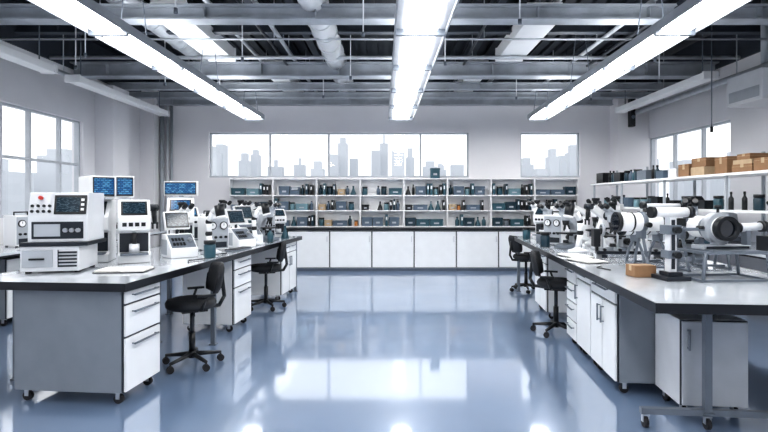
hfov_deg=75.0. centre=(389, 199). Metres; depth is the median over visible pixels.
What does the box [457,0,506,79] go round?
joist
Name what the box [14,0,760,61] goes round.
ceiling
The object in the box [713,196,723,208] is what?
jar
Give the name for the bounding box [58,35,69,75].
hanging rod
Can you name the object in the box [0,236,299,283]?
countertop
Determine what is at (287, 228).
countertop
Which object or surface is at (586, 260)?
notebook
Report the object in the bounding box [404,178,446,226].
shelf unit
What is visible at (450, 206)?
storage box
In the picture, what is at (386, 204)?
jar
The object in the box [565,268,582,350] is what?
base cabinet
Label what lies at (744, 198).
bottle
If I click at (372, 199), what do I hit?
shelf unit
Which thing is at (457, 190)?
storage box
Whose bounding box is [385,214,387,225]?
binder
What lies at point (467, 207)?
storage box
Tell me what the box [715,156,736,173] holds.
cardboard box
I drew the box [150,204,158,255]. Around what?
robotic arm
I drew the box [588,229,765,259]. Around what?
bench
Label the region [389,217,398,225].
storage box
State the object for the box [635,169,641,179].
jar
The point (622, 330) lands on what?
base cabinet
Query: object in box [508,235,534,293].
chair
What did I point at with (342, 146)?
office building
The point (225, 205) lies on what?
microscope
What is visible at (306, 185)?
binder
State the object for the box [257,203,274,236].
instrument
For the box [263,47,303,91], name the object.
trough
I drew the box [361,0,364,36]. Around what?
hanging rod
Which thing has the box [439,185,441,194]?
binder
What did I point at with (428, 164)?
office building
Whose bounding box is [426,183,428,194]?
binder
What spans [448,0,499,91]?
ceiling pipe
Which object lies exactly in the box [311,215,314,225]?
binder
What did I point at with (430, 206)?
flask
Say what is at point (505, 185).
binder
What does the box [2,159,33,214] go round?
office building
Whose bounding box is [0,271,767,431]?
floor
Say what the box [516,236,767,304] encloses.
countertop
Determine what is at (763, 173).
storage rack
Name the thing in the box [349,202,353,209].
jar
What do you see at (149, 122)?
column
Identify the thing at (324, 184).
binder
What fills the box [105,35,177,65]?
diffuser
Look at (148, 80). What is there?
trim
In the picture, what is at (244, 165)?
office building
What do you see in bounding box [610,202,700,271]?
instrument
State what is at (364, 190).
jar
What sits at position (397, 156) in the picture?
office building
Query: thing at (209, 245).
jar
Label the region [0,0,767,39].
conduit
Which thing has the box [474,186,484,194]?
storage box
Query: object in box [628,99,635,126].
loudspeaker
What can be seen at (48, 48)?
trim
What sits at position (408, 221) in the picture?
storage box
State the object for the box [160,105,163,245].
pipe
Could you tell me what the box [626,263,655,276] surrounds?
cardboard box
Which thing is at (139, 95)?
ceiling beam
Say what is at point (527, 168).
office building
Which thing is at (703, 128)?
window
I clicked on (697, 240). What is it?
instrument
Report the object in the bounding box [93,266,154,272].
notebook
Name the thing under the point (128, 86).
ceiling beam
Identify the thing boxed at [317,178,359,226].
shelf unit
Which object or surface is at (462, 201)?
binder
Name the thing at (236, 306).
base cabinet
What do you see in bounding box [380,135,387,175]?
office building
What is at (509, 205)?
storage box
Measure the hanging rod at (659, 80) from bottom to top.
1.020 m
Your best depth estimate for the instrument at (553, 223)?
6.58 m
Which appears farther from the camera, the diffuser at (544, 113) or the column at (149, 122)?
the column at (149, 122)
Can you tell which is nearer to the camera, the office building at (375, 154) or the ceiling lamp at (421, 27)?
the ceiling lamp at (421, 27)
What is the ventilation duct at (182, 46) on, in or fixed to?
hanging from the ceiling
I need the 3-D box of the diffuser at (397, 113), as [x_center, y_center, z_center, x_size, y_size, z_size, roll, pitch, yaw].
[0.230,-1.659,9.449,0.310,0.019,1.240,0,0,-1]
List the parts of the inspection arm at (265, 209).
curved arm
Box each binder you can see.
[259,183,263,194]
[263,185,265,194]
[266,185,270,194]
[305,184,308,194]
[308,216,310,225]
[310,185,313,194]
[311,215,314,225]
[323,183,326,194]
[331,200,333,209]
[333,184,335,194]
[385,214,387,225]
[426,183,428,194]
[429,183,432,194]
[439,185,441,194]
[442,183,445,194]
[442,200,444,209]
[460,214,462,225]
[461,200,464,209]
[470,183,473,194]
[480,200,483,209]
[492,183,494,194]
[504,184,507,194]
[515,199,519,209]
[520,200,522,209]
[523,185,527,194]
[523,200,527,209]
[524,216,528,225]
[528,184,532,194]
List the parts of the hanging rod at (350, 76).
rod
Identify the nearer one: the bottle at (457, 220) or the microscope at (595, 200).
the microscope at (595, 200)
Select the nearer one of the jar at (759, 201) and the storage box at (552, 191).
the jar at (759, 201)
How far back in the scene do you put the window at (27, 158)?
7.69 m
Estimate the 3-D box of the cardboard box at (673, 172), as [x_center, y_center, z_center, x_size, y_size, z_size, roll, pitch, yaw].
[4.360,-0.402,7.480,0.288,0.141,0.228,0,0,0]
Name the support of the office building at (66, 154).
on the ground
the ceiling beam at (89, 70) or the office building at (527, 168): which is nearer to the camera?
the ceiling beam at (89, 70)
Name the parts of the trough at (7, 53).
hanger rod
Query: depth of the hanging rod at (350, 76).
7.59 m
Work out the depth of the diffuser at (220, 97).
8.21 m
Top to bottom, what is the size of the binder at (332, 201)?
0.220 m
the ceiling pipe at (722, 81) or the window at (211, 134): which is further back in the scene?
the window at (211, 134)
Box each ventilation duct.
[106,0,243,91]
[297,0,355,91]
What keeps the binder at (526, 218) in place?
on the shelf unit at (499, 182)
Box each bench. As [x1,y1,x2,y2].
[0,229,166,257]
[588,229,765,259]
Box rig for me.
[647,205,767,281]
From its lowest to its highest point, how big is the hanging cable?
1.880 m
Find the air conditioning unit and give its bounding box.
[727,0,767,107]
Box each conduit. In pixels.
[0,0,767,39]
[49,35,740,59]
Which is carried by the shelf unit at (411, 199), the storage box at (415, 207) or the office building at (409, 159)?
the storage box at (415, 207)
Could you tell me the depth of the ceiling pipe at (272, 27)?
7.38 m
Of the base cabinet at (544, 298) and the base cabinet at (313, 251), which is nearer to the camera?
the base cabinet at (544, 298)
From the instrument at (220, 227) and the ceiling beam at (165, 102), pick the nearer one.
the instrument at (220, 227)
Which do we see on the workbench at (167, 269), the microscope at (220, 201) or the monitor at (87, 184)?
the microscope at (220, 201)
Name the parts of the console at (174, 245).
panel, screen casing, keypad plate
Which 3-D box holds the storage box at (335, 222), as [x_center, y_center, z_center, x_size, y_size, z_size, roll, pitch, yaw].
[-1.085,0.505,10.930,0.310,0.120,0.170,0,0,0]
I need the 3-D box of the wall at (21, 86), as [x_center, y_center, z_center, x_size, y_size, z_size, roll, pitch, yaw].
[-5.500,-0.675,4.250,0.200,4.350,13.700,0,0,0]
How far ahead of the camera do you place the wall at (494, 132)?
11.10 m
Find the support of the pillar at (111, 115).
attached to the wall at (21, 86)
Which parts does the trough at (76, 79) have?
hanger rod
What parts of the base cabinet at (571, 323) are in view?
drawer, drawer, drawer, drawer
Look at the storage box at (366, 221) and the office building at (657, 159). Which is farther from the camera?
the office building at (657, 159)
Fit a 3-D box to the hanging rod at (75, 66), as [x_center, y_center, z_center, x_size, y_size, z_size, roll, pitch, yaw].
[-4.400,-2.340,7.000,0.038,1.020,0.040,0,0,0]
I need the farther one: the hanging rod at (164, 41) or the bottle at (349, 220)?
the bottle at (349, 220)
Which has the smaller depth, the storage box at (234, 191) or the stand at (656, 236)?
the stand at (656, 236)
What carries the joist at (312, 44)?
attached to the ceiling
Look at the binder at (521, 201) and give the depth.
10.83 m
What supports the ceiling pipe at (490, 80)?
attached to the ceiling
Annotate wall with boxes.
[0,40,139,243]
[164,106,609,235]
[649,52,767,272]
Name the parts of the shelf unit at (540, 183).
panel, panel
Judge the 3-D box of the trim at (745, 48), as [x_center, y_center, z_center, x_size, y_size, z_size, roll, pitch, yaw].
[5.535,-2.535,4.235,0.030,0.630,13.670,0,0,0]
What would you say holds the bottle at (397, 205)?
on the shelf unit at (372, 199)
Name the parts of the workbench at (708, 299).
leg, foot rail, leg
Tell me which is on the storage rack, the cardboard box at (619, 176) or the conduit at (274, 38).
the cardboard box at (619, 176)
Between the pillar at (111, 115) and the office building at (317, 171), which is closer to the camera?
the pillar at (111, 115)
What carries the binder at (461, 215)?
on the shelf unit at (451, 199)
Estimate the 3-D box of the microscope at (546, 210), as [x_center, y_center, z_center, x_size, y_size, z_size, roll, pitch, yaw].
[2.307,0.323,7.257,0.353,0.550,0.198,0,0,-16]
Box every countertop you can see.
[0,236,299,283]
[286,227,535,229]
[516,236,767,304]
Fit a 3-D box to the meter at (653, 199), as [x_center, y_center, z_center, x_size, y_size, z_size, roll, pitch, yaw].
[4.380,0.034,8.135,0.160,0.180,0.200,0,0,0]
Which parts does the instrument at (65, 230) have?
handle, drawer, vent panel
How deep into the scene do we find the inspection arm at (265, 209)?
6.67 m
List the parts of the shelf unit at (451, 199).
panel, panel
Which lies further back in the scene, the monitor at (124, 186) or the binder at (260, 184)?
the binder at (260, 184)
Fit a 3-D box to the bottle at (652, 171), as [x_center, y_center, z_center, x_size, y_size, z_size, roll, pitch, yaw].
[4.240,-0.446,8.050,0.060,0.230,0.060,0,0,0]
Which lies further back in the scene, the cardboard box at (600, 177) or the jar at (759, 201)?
the cardboard box at (600, 177)
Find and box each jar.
[204,240,215,257]
[290,202,294,209]
[319,218,323,225]
[327,186,332,194]
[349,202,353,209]
[362,187,367,194]
[381,186,386,194]
[384,202,388,209]
[433,187,437,194]
[465,187,469,194]
[497,187,501,194]
[503,219,508,225]
[523,227,529,238]
[536,232,540,242]
[540,232,549,246]
[624,171,629,180]
[633,197,639,206]
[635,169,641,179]
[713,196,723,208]
[753,194,765,210]
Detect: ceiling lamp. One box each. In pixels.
[27,0,264,119]
[388,0,459,119]
[527,0,751,119]
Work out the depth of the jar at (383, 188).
10.88 m
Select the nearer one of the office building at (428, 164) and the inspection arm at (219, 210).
the inspection arm at (219, 210)
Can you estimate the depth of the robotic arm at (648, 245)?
5.70 m
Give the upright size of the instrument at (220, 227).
0.449 m
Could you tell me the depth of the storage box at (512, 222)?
10.85 m
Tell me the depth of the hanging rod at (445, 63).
6.80 m
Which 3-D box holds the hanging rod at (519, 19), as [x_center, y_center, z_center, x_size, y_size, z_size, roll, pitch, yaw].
[1.350,-2.340,5.200,0.038,1.020,0.040,0,0,0]
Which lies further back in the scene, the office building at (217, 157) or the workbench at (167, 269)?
the office building at (217, 157)
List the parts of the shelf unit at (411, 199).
panel, panel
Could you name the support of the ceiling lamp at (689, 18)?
hanging from the ceiling
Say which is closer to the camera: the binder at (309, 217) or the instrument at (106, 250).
the instrument at (106, 250)
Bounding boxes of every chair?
[162,261,225,373]
[251,241,287,311]
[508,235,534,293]
[528,250,567,337]
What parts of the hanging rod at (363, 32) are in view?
rod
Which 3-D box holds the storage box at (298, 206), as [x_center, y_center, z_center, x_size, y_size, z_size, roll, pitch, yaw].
[-1.918,0.150,10.930,0.270,0.140,0.170,0,0,0]
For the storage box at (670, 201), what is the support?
on the storage rack
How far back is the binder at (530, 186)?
10.83 m
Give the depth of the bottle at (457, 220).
10.89 m
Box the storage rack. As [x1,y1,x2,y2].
[590,151,767,243]
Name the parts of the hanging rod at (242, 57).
rod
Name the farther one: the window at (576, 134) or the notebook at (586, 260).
the window at (576, 134)
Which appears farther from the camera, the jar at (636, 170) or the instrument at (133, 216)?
the jar at (636, 170)
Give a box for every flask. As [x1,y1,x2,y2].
[281,226,288,238]
[291,217,296,225]
[350,186,355,194]
[428,201,433,209]
[435,201,440,209]
[475,217,480,225]
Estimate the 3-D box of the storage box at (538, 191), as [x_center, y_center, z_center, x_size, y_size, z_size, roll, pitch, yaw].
[3.321,-0.170,10.930,0.310,0.120,0.170,0,0,0]
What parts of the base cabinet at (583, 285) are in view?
handle, drawer, door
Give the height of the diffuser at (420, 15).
0.019 m
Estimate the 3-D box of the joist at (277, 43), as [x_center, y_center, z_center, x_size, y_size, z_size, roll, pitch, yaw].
[-1.900,-2.750,4.250,0.120,0.200,13.640,0,0,0]
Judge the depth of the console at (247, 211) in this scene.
7.04 m
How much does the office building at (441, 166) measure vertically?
47.137 m
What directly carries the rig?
on the workbench at (708, 299)
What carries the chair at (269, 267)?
on the floor
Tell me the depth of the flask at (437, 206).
10.90 m
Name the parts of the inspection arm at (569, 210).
curved arm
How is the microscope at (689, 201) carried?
on the workbench at (708, 299)
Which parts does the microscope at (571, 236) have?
arm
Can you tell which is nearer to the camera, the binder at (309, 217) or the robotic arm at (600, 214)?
the robotic arm at (600, 214)
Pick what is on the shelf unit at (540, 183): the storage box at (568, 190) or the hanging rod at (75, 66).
the storage box at (568, 190)
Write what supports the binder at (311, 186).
on the shelf unit at (293, 182)
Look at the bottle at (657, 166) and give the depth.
7.92 m
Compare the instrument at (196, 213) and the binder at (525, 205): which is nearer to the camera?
the instrument at (196, 213)
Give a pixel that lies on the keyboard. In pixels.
(242, 248)
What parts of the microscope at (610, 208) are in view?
arm, focus knob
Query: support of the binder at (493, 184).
on the shelf unit at (499, 182)
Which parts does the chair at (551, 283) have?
backrest, armrest, armrest, seat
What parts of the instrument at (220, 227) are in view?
panel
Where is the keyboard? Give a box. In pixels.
[226,246,251,251]
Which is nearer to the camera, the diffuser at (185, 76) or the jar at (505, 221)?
the diffuser at (185, 76)
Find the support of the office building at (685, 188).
on the ground
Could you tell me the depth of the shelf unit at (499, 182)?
11.07 m
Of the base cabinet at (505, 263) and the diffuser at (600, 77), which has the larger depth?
the base cabinet at (505, 263)
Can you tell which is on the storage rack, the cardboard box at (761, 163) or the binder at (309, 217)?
the cardboard box at (761, 163)
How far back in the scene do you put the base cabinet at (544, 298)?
6.27 m
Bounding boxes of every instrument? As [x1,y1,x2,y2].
[3,211,27,246]
[19,192,106,272]
[98,200,115,261]
[117,200,150,263]
[166,198,193,237]
[194,207,199,244]
[198,213,228,249]
[199,210,210,216]
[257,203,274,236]
[275,209,286,236]
[532,206,557,238]
[544,211,569,243]
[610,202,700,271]
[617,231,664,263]
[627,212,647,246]
[685,231,740,269]
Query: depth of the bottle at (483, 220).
10.90 m
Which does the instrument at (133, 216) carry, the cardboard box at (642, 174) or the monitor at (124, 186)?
the monitor at (124, 186)
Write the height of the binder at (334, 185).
0.240 m
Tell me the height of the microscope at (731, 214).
0.600 m
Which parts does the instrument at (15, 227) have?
carry handle, panel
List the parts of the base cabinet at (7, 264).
frame, door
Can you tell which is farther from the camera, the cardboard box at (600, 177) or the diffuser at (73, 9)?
the cardboard box at (600, 177)
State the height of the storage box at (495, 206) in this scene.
0.150 m
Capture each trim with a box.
[0,0,146,91]
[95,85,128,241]
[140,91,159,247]
[147,79,638,91]
[639,35,760,91]
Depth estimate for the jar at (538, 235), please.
6.98 m
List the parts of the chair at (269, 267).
seat, armrest, backrest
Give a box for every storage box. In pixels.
[231,188,245,194]
[246,188,258,194]
[278,201,289,209]
[279,186,290,194]
[295,204,308,209]
[297,217,307,225]
[318,204,325,209]
[324,220,332,225]
[333,220,347,225]
[336,201,346,209]
[337,189,344,194]
[362,205,368,209]
[362,217,372,225]
[373,217,382,225]
[389,188,401,194]
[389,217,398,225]
[405,205,412,209]
[405,218,415,225]
[413,205,426,209]
[415,186,425,194]
[416,219,429,225]
[430,168,439,177]
[430,219,442,225]
[448,204,455,209]
[453,186,463,194]
[463,218,474,225]
[465,205,479,209]
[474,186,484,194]
[492,203,505,209]
[492,218,502,225]
[504,202,516,209]
[508,188,520,194]
[509,219,523,225]
[536,189,549,194]
[550,189,564,194]
[563,187,575,194]
[668,200,680,202]
[698,200,712,208]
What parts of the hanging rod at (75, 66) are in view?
rod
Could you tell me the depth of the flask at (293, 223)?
10.89 m
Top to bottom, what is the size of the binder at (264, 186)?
0.220 m
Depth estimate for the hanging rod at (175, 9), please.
4.89 m
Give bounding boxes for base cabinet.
[0,255,19,325]
[14,282,159,403]
[183,255,250,331]
[250,242,296,299]
[288,230,329,270]
[330,230,371,270]
[372,230,413,270]
[414,230,455,270]
[456,230,497,270]
[498,230,535,270]
[535,254,567,318]
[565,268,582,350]
[574,272,596,365]
[591,280,654,392]
[655,313,747,408]
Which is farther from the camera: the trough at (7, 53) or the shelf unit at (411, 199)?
the shelf unit at (411, 199)
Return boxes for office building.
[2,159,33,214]
[34,173,71,192]
[37,149,71,173]
[213,146,221,175]
[216,144,227,175]
[238,153,250,175]
[251,150,260,175]
[267,160,283,175]
[294,158,305,175]
[311,161,324,175]
[330,154,338,175]
[338,138,347,175]
[349,158,357,175]
[371,150,380,175]
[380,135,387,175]
[391,150,404,175]
[406,148,413,175]
[423,161,437,175]
[438,164,445,175]
[450,165,463,175]
[521,158,533,175]
[533,169,546,175]
[545,149,558,175]
[559,156,566,175]
[565,145,575,175]
[657,159,658,196]
[669,160,692,199]
[696,179,723,199]
[727,152,729,197]
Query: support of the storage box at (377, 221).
on the shelf unit at (372, 199)
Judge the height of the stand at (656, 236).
0.462 m
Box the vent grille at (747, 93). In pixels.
[729,85,758,103]
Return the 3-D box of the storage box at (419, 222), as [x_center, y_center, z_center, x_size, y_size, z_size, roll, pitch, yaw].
[0.713,0.490,10.930,0.290,0.150,0.170,0,0,0]
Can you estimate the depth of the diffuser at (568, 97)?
8.21 m
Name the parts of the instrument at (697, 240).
support leg, support leg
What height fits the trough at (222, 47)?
0.580 m
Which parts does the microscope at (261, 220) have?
arm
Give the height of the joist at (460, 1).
0.200 m
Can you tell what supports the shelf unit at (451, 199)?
on the countertop at (287, 228)
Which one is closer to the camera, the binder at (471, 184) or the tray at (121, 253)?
the tray at (121, 253)
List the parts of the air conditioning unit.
casing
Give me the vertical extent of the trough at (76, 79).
1.110 m
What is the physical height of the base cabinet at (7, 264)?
0.800 m
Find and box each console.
[161,212,197,258]
[225,210,255,247]
[232,206,262,241]
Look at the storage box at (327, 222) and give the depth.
10.85 m
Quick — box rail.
[591,224,664,258]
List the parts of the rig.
upright post, adjustment knob, adjustment knob, slide rail, open frame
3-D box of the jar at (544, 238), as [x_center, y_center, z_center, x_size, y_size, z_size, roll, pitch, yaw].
[1.977,0.503,6.375,0.120,0.190,0.120,0,0,0]
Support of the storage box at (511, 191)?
on the shelf unit at (499, 182)
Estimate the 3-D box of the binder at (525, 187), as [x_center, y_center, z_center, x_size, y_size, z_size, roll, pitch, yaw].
[2.961,-0.220,10.929,0.050,0.220,0.202,0,0,0]
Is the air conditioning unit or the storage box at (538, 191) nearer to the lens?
the air conditioning unit
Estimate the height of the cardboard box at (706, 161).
0.121 m
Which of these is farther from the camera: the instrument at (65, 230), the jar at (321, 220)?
the jar at (321, 220)
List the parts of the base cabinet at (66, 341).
frame, drawer, drawer, drawer, handle, handle, handle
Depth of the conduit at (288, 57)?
7.88 m
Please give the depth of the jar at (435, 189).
10.89 m
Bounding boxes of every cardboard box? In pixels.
[596,173,612,182]
[614,172,632,181]
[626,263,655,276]
[637,170,661,179]
[656,171,667,178]
[668,168,677,177]
[678,164,691,176]
[691,166,714,175]
[692,157,717,167]
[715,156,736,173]
[732,163,753,172]
[733,159,753,164]
[737,153,767,159]
[754,157,767,170]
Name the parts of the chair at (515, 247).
backrest, seat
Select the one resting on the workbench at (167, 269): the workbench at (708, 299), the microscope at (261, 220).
the microscope at (261, 220)
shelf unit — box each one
[229,178,272,213]
[273,178,316,226]
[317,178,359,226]
[360,178,403,226]
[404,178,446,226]
[447,178,490,226]
[491,178,534,226]
[535,178,577,226]
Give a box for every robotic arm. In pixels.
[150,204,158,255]
[570,203,590,241]
[584,203,607,248]
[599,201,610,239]
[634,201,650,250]
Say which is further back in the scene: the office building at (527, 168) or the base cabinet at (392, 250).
the office building at (527, 168)
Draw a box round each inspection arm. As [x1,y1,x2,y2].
[201,204,225,253]
[251,204,270,244]
[563,204,587,252]
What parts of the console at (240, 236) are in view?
panel, screen casing, keypad plate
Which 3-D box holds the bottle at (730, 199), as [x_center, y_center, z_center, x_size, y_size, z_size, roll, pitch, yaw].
[4.380,0.009,6.420,0.060,0.230,0.060,0,0,0]
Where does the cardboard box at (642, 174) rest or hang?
on the storage rack
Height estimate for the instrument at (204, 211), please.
0.449 m
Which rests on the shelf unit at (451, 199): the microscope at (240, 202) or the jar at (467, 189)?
the jar at (467, 189)
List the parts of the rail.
rail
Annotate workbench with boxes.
[0,236,301,380]
[514,236,767,429]
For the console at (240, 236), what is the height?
0.472 m
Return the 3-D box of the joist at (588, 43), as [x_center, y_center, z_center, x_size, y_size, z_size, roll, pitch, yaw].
[3.600,-2.750,4.250,0.120,0.200,13.640,0,0,0]
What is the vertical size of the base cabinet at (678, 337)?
0.680 m
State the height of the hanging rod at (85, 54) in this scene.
1.020 m
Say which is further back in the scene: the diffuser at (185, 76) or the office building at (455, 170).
the office building at (455, 170)
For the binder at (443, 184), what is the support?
on the shelf unit at (411, 199)
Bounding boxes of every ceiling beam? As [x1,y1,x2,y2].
[0,3,767,24]
[14,25,760,34]
[70,62,718,78]
[107,82,677,90]
[129,92,653,98]
[156,99,612,105]
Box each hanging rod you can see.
[74,27,76,69]
[84,33,86,56]
[164,41,165,85]
[173,0,177,13]
[241,0,243,61]
[349,35,351,79]
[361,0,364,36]
[444,37,446,65]
[518,0,521,24]
[658,54,660,82]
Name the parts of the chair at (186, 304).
seat, armrest, armrest, backrest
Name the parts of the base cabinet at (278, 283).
door, frame, drawer, door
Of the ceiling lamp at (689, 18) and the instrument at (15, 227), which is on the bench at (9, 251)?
the instrument at (15, 227)
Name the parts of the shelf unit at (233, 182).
panel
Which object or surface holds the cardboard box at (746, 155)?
on the cardboard box at (744, 161)
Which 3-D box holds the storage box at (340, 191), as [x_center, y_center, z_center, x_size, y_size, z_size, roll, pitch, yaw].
[-1.061,-0.174,10.930,0.160,0.130,0.170,0,0,0]
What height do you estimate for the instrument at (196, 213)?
0.500 m
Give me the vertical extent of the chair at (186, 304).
0.919 m
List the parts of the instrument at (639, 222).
support leg, clamp knob, support leg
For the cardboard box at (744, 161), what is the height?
0.051 m
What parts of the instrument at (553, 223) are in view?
panel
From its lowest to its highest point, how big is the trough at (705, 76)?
1.060 m
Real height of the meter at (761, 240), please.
0.180 m
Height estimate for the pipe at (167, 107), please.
3.600 m
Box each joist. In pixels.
[243,0,305,79]
[284,0,331,79]
[429,0,461,79]
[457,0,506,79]
[552,0,665,79]
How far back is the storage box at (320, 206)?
10.85 m
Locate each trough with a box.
[0,25,57,73]
[64,35,169,115]
[150,0,235,61]
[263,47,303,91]
[454,53,488,91]
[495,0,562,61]
[615,35,718,112]
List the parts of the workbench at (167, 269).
leg, leg, leg, leg, leg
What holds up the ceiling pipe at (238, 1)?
hanging from the ceiling
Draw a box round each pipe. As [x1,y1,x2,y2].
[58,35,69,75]
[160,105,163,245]
[166,106,168,233]
[170,106,172,196]
[202,0,266,61]
[236,0,308,91]
[251,0,317,91]
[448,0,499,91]
[488,0,561,81]
[531,0,656,91]
[547,0,685,91]
[635,35,767,114]
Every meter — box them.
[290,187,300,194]
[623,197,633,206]
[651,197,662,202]
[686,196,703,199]
[756,235,767,250]
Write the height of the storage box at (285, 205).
0.190 m
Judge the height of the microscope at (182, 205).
0.575 m
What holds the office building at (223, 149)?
on the ground
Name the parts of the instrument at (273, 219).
panel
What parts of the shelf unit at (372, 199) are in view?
panel, panel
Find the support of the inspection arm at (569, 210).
on the workbench at (708, 299)
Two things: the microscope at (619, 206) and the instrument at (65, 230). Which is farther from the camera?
the microscope at (619, 206)
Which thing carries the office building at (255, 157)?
on the ground
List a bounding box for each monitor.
[79,176,114,199]
[114,176,134,199]
[164,181,198,197]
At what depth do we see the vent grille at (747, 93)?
6.98 m
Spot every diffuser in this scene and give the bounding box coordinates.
[40,0,120,30]
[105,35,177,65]
[165,69,214,89]
[204,92,240,105]
[232,108,260,117]
[393,109,410,117]
[395,93,416,105]
[397,71,423,89]
[400,36,434,65]
[405,0,445,30]
[531,108,558,117]
[549,92,584,105]
[574,70,621,89]
[609,35,679,65]
[662,0,739,30]
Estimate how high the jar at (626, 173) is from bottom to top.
0.190 m
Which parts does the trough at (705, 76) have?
hanger rod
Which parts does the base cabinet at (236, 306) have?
frame, drawer, drawer, drawer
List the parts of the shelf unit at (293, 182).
panel, panel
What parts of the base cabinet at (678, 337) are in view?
handle, frame, door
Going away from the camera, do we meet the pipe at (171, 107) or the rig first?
the rig
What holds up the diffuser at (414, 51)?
attached to the ceiling lamp at (421, 27)
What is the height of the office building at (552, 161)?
51.710 m
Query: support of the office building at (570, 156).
on the ground
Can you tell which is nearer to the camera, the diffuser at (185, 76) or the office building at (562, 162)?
the diffuser at (185, 76)
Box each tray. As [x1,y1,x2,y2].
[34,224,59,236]
[120,252,148,255]
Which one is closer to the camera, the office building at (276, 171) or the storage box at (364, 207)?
the storage box at (364, 207)
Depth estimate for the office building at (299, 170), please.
232.00 m
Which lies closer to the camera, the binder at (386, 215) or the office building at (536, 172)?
the binder at (386, 215)
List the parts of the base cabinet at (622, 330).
door, handle, handle, handle, drawer, frame, door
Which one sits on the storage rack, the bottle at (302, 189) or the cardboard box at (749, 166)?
the cardboard box at (749, 166)
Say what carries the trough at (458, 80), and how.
hanging from the ceiling
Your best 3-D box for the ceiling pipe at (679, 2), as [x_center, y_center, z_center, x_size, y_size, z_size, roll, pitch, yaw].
[3.350,-2.553,6.000,0.050,0.595,10.000,0,0,0]
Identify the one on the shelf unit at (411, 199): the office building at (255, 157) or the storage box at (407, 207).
the storage box at (407, 207)
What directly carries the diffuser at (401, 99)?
attached to the ceiling lamp at (421, 27)
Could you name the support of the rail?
on the workbench at (708, 299)
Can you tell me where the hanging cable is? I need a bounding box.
[710,25,712,131]
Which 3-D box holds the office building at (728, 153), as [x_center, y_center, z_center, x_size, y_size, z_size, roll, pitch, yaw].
[120.733,6.622,165.000,12.000,49.756,10.910,0,0,0]
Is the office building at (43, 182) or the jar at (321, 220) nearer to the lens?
the jar at (321, 220)
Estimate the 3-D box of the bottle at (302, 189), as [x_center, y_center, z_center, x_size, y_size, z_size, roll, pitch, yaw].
[-1.908,-0.220,10.930,0.080,0.220,0.080,0,0,0]
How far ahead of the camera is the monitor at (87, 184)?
4.85 m
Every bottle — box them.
[267,228,272,242]
[301,185,304,194]
[319,185,322,194]
[348,216,351,225]
[396,201,399,209]
[455,217,458,225]
[482,217,485,225]
[629,170,631,180]
[651,165,654,178]
[654,165,659,178]
[728,192,733,209]
[742,191,747,209]
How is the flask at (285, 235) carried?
on the workbench at (167, 269)
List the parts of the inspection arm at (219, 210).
curved arm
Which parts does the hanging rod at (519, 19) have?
rod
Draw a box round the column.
[610,91,648,237]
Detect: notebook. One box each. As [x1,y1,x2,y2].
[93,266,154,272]
[556,253,593,257]
[565,257,608,263]
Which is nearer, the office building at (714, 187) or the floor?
the floor
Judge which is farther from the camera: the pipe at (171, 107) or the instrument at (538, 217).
the pipe at (171, 107)
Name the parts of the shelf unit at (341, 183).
panel, panel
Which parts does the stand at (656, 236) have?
support leg, support leg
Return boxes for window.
[0,102,79,217]
[209,133,468,176]
[521,133,579,176]
[651,120,729,199]
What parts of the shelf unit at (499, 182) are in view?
panel, panel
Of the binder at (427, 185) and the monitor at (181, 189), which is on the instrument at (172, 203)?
the monitor at (181, 189)
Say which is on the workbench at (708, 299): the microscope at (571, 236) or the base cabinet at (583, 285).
the microscope at (571, 236)
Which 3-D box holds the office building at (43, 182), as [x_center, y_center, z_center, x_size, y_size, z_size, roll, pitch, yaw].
[-133.998,10.515,198.000,14.000,41.971,12.377,0,0,0]
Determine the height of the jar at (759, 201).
0.190 m
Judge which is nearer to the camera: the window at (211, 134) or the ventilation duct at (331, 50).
the ventilation duct at (331, 50)
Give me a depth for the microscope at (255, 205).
7.91 m
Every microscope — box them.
[170,202,194,236]
[206,203,226,215]
[219,200,231,209]
[229,200,251,227]
[245,203,260,222]
[257,202,280,240]
[526,200,539,237]
[537,203,553,229]
[553,202,581,248]
[584,198,608,245]
[598,202,630,250]
[605,196,625,243]
[677,197,702,262]
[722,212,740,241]
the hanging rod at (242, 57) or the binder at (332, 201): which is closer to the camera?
the hanging rod at (242, 57)
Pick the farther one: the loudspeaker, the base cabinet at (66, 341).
the loudspeaker
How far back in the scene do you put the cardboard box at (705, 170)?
6.71 m
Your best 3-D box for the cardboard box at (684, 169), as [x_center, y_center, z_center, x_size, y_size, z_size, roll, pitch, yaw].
[4.340,-0.421,7.180,0.268,0.181,0.248,0,0,-3]
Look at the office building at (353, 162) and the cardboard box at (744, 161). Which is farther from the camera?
the office building at (353, 162)
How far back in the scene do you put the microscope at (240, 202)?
7.32 m
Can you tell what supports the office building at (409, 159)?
on the ground
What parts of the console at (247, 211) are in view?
keypad plate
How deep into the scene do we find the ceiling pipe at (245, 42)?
8.20 m
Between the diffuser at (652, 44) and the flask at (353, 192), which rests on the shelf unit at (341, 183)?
the flask at (353, 192)
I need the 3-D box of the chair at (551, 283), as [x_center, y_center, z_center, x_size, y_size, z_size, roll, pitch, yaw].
[1.840,1.040,5.652,0.543,0.919,0.530,0,0,23]
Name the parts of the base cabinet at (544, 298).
door, door, drawer, frame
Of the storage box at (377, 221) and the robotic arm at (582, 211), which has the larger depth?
the storage box at (377, 221)
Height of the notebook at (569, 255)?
0.018 m

